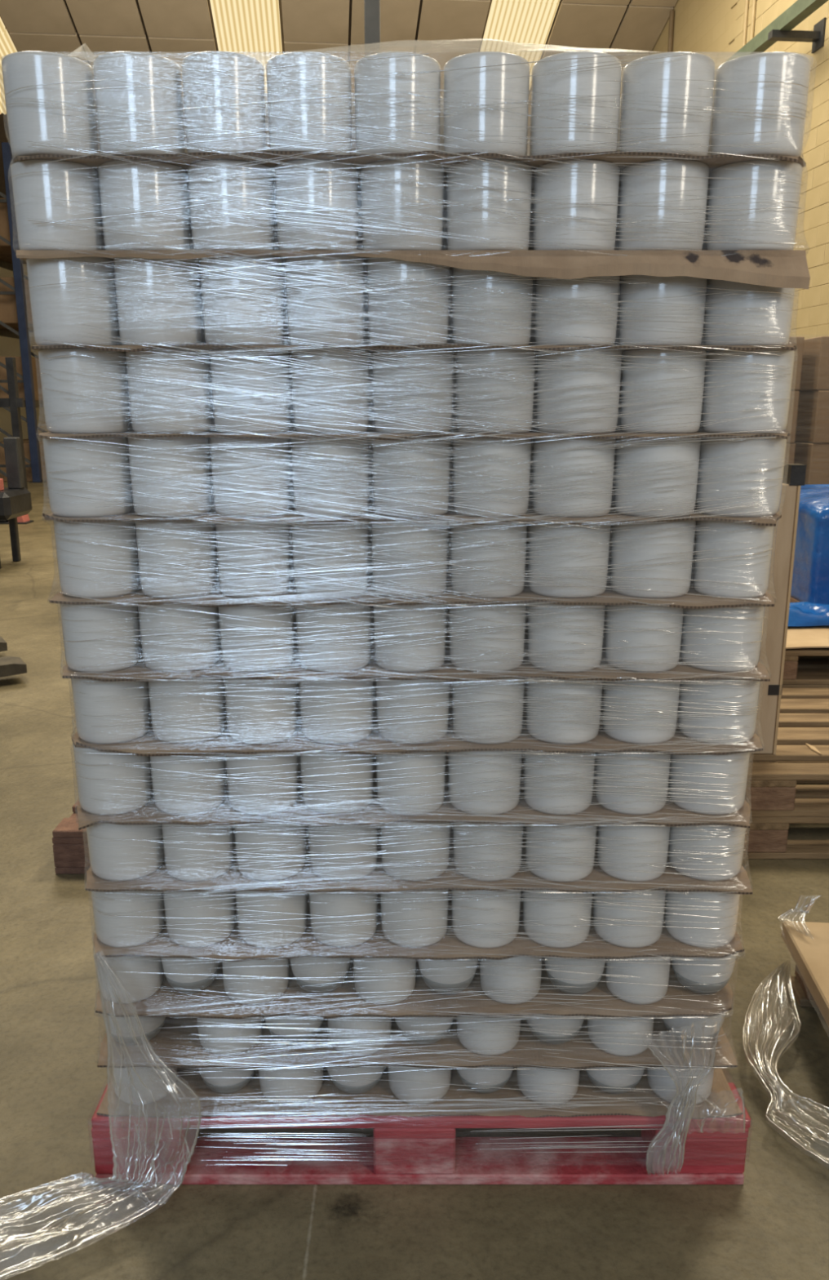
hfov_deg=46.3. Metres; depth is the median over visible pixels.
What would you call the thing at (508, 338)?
pot
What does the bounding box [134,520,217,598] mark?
pot
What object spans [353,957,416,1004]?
pot
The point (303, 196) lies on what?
pot
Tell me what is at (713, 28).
wall
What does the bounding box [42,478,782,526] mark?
cardboard sheet
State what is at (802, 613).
film
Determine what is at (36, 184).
pot
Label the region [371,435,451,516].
pot
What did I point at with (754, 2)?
conduit
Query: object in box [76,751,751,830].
cardboard sheet
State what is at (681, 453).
pot
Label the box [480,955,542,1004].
pot
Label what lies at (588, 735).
pot
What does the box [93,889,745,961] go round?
cardboard sheet
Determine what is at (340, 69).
pot
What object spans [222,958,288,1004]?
pot
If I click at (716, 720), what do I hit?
pot
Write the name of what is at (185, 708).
pot
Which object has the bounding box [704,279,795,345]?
pot
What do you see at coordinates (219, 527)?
pot
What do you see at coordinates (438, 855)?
pot
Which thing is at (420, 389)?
film
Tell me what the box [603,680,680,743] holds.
pot
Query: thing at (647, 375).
pot
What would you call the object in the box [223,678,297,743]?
pot
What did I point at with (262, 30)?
ceiling
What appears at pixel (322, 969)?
pot
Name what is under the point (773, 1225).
floor
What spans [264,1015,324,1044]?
pot
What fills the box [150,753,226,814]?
pot
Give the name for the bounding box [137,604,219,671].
pot
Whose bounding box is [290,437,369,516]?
pot
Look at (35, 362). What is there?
carton
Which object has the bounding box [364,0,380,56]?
steel column
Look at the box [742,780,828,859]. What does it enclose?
pallet
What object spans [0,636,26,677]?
truck
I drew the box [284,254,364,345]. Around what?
pot
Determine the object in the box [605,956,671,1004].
pot
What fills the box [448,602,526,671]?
pot
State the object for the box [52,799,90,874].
pallet
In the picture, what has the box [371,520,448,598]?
pot
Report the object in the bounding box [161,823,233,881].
pot
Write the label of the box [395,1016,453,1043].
pot
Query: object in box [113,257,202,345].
pot
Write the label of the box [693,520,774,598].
pot
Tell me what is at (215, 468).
pot
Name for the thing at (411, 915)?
pot
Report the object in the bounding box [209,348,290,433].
pot
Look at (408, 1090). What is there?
pot
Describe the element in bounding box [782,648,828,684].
pallet
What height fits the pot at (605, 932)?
0.123 m
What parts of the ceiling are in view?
skylight panel, skylight panel, skylight panel, roof panel, roof panel, roof panel, roof panel, roof panel, roof panel, skylight panel, skylight panel, skylight panel, roof panel, roof panel, roof panel, roof panel, roof panel, roof panel, roof panel, skylight panel, skylight panel, skylight panel, roof panel, roof panel, roof panel, roof panel, roof panel, roof panel, roof panel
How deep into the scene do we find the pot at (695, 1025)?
1.76 m
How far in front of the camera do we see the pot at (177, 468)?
1.52 m
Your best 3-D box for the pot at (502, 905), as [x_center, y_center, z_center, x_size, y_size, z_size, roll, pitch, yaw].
[0.129,0.470,1.746,0.126,0.123,0.126,1,14,5]
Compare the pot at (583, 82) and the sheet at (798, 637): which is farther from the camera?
the sheet at (798, 637)
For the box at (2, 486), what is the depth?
8.44 m
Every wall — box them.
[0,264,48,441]
[649,0,828,339]
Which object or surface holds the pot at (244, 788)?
on the cardboard sheet at (138, 816)
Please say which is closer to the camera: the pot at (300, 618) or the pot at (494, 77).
the pot at (494, 77)
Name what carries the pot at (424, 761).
on the cardboard sheet at (138, 816)
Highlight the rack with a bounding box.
[0,142,47,483]
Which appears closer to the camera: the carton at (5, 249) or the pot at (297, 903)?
the pot at (297, 903)
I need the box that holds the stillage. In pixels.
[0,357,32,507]
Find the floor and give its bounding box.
[0,479,828,1279]
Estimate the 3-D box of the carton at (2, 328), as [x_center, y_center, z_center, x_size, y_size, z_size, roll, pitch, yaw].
[-7.539,-6.482,19.006,1.000,0.782,1.055,0,14,0]
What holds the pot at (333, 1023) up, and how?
on the cardboard sheet at (162, 1044)
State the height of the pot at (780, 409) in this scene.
0.126 m
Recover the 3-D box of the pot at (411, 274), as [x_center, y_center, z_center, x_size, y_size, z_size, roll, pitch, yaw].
[-0.009,-0.523,1.506,0.128,0.130,0.128,7,15,27]
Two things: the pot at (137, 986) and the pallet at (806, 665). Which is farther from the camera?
the pallet at (806, 665)
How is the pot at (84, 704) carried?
on the cardboard sheet at (602, 741)
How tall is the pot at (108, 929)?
0.123 m
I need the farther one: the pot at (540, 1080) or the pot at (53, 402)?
the pot at (540, 1080)
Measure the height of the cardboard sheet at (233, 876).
0.011 m
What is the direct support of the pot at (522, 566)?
on the cardboard sheet at (704, 602)
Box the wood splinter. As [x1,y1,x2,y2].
[805,743,822,755]
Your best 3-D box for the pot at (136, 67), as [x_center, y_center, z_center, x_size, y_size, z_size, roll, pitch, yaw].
[-0.404,-0.774,1.428,0.126,0.130,0.126,-7,15,-25]
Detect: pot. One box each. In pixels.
[1,50,98,157]
[10,159,102,249]
[26,256,118,345]
[38,348,129,433]
[42,436,132,516]
[53,520,139,598]
[59,603,140,672]
[71,678,150,743]
[72,742,151,815]
[86,822,164,880]
[90,891,164,947]
[93,51,185,155]
[96,955,162,1003]
[97,160,190,249]
[102,1013,165,1044]
[111,1066,177,1104]
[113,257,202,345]
[125,348,211,433]
[127,436,211,516]
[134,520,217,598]
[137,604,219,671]
[148,677,225,743]
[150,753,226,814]
[160,957,219,993]
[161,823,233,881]
[163,891,235,947]
[182,51,266,152]
[187,159,274,249]
[197,1016,262,1055]
[198,1066,254,1093]
[200,255,284,345]
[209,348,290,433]
[209,437,289,516]
[215,522,289,598]
[218,605,293,672]
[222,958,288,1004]
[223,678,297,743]
[225,753,297,814]
[234,822,306,880]
[235,890,306,947]
[258,1065,323,1106]
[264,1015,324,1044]
[266,51,351,155]
[274,159,358,249]
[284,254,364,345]
[289,956,351,993]
[290,348,369,433]
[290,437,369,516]
[291,520,368,597]
[295,604,371,671]
[298,679,373,743]
[300,751,373,814]
[307,824,377,880]
[309,891,377,946]
[326,1066,385,1093]
[328,1016,391,1056]
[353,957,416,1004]
[354,51,440,154]
[360,159,444,249]
[367,257,449,345]
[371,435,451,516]
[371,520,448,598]
[372,348,453,433]
[373,604,446,671]
[376,678,449,743]
[376,751,445,814]
[380,822,450,880]
[380,889,448,947]
[388,1066,451,1104]
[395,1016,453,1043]
[417,958,478,994]
[443,51,529,155]
[446,159,532,249]
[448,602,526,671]
[448,751,522,814]
[450,522,527,597]
[451,889,521,947]
[452,266,533,345]
[452,678,524,743]
[453,437,532,516]
[453,822,524,880]
[456,348,536,433]
[457,1015,520,1055]
[457,1066,513,1093]
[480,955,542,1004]
[517,1066,580,1104]
[523,889,592,947]
[524,751,595,814]
[525,824,597,881]
[526,678,603,743]
[526,1015,585,1044]
[528,523,611,597]
[528,601,605,671]
[531,50,622,155]
[533,159,620,249]
[533,437,616,517]
[535,275,620,345]
[536,348,622,433]
[544,957,606,994]
[585,1066,644,1093]
[587,1016,653,1056]
[593,889,666,947]
[595,751,671,814]
[597,824,670,881]
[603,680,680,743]
[605,604,684,671]
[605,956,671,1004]
[610,520,696,597]
[614,437,701,516]
[618,159,709,249]
[618,275,707,345]
[619,51,715,155]
[621,348,706,433]
[647,1066,714,1105]
[662,1012,725,1044]
[665,890,740,947]
[668,824,746,880]
[669,751,751,814]
[671,953,737,994]
[678,679,760,743]
[680,605,765,671]
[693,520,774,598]
[697,436,787,516]
[702,348,795,433]
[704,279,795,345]
[706,159,803,249]
[711,51,811,156]
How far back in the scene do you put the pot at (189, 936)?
1.70 m
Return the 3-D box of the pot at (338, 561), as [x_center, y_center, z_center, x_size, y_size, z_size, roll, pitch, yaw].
[-0.139,-0.142,1.601,0.127,0.126,0.127,11,17,37]
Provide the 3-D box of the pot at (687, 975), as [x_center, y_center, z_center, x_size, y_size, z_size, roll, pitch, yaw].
[0.531,0.586,1.785,0.118,0.110,0.118,7,15,26]
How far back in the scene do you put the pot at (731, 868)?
1.67 m
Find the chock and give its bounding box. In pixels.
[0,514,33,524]
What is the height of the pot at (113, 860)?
0.119 m
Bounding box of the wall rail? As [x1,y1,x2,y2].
[715,0,828,71]
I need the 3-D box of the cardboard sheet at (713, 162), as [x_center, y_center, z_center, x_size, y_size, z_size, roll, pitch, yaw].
[-0.010,-0.805,1.856,1.202,0.016,0.978,0,14,0]
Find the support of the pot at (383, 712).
on the cardboard sheet at (602, 741)
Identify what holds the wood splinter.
on the pallet at (804, 716)
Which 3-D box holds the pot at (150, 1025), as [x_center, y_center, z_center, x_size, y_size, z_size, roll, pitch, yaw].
[-0.522,0.693,1.810,0.121,0.100,0.121,-1,14,-6]
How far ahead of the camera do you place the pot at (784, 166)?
1.43 m
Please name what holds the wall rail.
attached to the wall at (713, 28)
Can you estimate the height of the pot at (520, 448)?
0.125 m
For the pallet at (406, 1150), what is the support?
on the floor
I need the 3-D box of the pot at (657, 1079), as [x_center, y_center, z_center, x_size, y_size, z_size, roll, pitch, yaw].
[0.502,0.797,1.825,0.120,0.100,0.120,11,17,38]
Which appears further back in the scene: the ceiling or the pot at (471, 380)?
the ceiling
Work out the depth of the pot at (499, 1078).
1.79 m
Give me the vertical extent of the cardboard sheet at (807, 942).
0.258 m
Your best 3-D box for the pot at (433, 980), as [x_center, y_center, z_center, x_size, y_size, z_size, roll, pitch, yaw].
[0.062,0.586,1.783,0.116,0.110,0.116,1,14,2]
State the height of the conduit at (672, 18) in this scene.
6.926 m
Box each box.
[0,478,4,490]
[782,336,828,484]
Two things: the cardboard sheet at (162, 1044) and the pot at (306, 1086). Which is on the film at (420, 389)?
the cardboard sheet at (162, 1044)
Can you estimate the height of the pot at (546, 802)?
0.123 m
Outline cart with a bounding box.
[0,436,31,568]
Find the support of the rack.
on the floor
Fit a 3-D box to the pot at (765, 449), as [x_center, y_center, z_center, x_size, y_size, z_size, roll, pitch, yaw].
[0.528,-0.269,1.572,0.134,0.125,0.134,5,15,21]
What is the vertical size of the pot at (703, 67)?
0.130 m
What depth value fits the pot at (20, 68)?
1.38 m
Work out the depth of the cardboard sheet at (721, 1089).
1.79 m
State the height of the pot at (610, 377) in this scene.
0.126 m
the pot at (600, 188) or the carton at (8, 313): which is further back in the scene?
the carton at (8, 313)
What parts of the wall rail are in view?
wall plate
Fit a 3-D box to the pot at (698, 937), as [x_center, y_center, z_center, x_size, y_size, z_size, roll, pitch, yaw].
[0.519,0.470,1.748,0.129,0.123,0.129,1,14,4]
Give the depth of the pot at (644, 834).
1.67 m
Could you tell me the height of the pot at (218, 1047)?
0.100 m
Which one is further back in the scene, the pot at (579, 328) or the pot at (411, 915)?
the pot at (411, 915)
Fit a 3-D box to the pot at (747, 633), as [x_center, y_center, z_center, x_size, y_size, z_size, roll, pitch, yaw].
[0.518,-0.019,1.634,0.132,0.119,0.132,2,14,10]
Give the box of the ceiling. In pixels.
[0,0,678,198]
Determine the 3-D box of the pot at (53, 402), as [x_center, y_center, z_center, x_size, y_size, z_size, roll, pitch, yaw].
[-0.523,-0.394,1.539,0.132,0.126,0.132,6,15,22]
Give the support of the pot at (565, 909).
on the cardboard sheet at (162, 946)
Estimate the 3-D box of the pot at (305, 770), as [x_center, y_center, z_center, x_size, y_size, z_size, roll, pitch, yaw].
[-0.135,0.225,1.691,0.129,0.123,0.129,11,18,39]
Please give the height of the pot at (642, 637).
0.119 m
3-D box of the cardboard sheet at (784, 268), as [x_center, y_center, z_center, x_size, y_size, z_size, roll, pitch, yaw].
[-0.009,-0.656,1.882,1.205,0.059,0.998,0,14,0]
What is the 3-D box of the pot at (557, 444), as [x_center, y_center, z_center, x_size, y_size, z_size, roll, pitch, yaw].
[0.257,-0.268,1.569,0.131,0.125,0.131,0,14,0]
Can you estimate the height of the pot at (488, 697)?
0.120 m
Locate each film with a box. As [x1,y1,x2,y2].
[0,53,810,1277]
[742,961,828,1164]
[788,601,828,626]
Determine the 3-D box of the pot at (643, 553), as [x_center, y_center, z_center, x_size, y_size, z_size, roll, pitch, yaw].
[0.393,-0.142,1.603,0.134,0.126,0.134,9,16,33]
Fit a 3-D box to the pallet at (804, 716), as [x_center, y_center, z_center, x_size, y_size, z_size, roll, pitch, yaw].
[1.120,0.374,3.483,1.207,0.144,0.955,0,14,0]
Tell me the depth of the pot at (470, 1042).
1.75 m
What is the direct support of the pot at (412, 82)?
on the cardboard sheet at (713, 162)
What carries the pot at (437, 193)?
on the cardboard sheet at (784, 268)
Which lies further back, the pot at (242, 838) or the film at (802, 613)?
the film at (802, 613)
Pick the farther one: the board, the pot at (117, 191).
the board
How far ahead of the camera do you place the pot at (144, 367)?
1.49 m
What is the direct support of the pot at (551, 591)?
on the cardboard sheet at (704, 602)
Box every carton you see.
[0,198,11,254]
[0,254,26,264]
[0,277,32,327]
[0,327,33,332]
[0,356,43,400]
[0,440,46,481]
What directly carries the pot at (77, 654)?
on the cardboard sheet at (140, 670)
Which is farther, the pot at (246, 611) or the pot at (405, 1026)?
the pot at (405, 1026)
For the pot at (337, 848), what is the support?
on the cardboard sheet at (233, 876)
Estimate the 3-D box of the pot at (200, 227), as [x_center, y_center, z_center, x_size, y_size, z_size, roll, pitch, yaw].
[-0.278,-0.650,1.475,0.127,0.123,0.127,-1,14,-5]
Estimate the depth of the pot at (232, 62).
1.38 m
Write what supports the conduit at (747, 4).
attached to the wall at (713, 28)
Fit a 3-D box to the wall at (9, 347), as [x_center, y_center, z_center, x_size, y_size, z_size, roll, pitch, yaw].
[-5.607,-7.645,22.513,17.210,7.000,0.201,-1,14,-5]
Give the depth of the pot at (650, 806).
1.64 m
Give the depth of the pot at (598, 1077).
1.79 m
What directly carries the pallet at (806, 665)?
on the pallet
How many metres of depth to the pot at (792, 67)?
1.38 m
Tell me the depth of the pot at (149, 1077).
1.78 m
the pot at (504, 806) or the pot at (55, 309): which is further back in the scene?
the pot at (504, 806)
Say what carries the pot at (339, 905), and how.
on the cardboard sheet at (162, 946)
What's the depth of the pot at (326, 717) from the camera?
1.61 m
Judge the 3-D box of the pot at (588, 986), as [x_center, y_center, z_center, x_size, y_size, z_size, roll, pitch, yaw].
[0.295,0.587,1.783,0.116,0.110,0.116,-5,15,-21]
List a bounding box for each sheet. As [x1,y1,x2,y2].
[9,150,806,249]
[15,249,810,306]
[31,342,797,368]
[38,422,790,439]
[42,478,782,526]
[48,532,775,608]
[62,605,770,681]
[71,683,763,756]
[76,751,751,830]
[85,823,753,894]
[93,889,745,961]
[95,960,733,1019]
[96,1066,742,1119]
[97,1016,737,1069]
[777,895,828,1027]
[786,625,828,648]
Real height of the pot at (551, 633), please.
0.119 m
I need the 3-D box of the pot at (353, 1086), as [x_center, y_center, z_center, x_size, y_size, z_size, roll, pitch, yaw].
[-0.111,0.794,1.835,0.120,0.100,0.120,12,18,40]
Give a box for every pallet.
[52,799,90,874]
[91,1082,751,1184]
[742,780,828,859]
[745,688,828,817]
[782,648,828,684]
[782,657,828,688]
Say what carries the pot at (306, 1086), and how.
on the cardboard sheet at (721, 1089)
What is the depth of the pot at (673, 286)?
1.46 m
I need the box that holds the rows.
[97,92,713,961]
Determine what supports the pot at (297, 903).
on the cardboard sheet at (162, 946)
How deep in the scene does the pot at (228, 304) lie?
1.46 m
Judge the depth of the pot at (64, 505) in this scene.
1.52 m
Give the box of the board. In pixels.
[750,463,806,754]
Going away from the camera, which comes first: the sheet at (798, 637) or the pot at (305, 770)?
the pot at (305, 770)
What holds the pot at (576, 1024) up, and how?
on the cardboard sheet at (162, 1044)
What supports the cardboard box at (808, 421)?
on the floor
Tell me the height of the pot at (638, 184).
0.123 m
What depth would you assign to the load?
4.56 m
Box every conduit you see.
[667,9,675,52]
[742,0,749,46]
[750,0,756,40]
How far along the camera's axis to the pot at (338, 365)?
1.49 m
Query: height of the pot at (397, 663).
0.119 m
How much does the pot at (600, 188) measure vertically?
0.123 m
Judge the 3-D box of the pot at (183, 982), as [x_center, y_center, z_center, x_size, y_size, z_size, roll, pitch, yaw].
[-0.412,0.586,1.784,0.109,0.110,0.109,2,14,7]
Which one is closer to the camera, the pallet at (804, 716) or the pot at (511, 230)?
the pot at (511, 230)
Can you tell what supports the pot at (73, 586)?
on the cardboard sheet at (704, 602)
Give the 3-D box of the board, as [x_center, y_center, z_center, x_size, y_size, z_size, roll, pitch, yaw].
[0.985,-0.086,3.087,0.418,0.935,0.060,0,14,0]
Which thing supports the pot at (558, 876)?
on the cardboard sheet at (233, 876)
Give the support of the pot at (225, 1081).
on the cardboard sheet at (721, 1089)
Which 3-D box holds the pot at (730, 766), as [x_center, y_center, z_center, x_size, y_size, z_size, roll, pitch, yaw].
[0.514,0.225,1.692,0.133,0.123,0.133,1,14,6]
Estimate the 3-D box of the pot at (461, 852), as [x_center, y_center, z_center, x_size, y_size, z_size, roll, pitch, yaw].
[0.130,0.348,1.719,0.126,0.119,0.126,2,14,7]

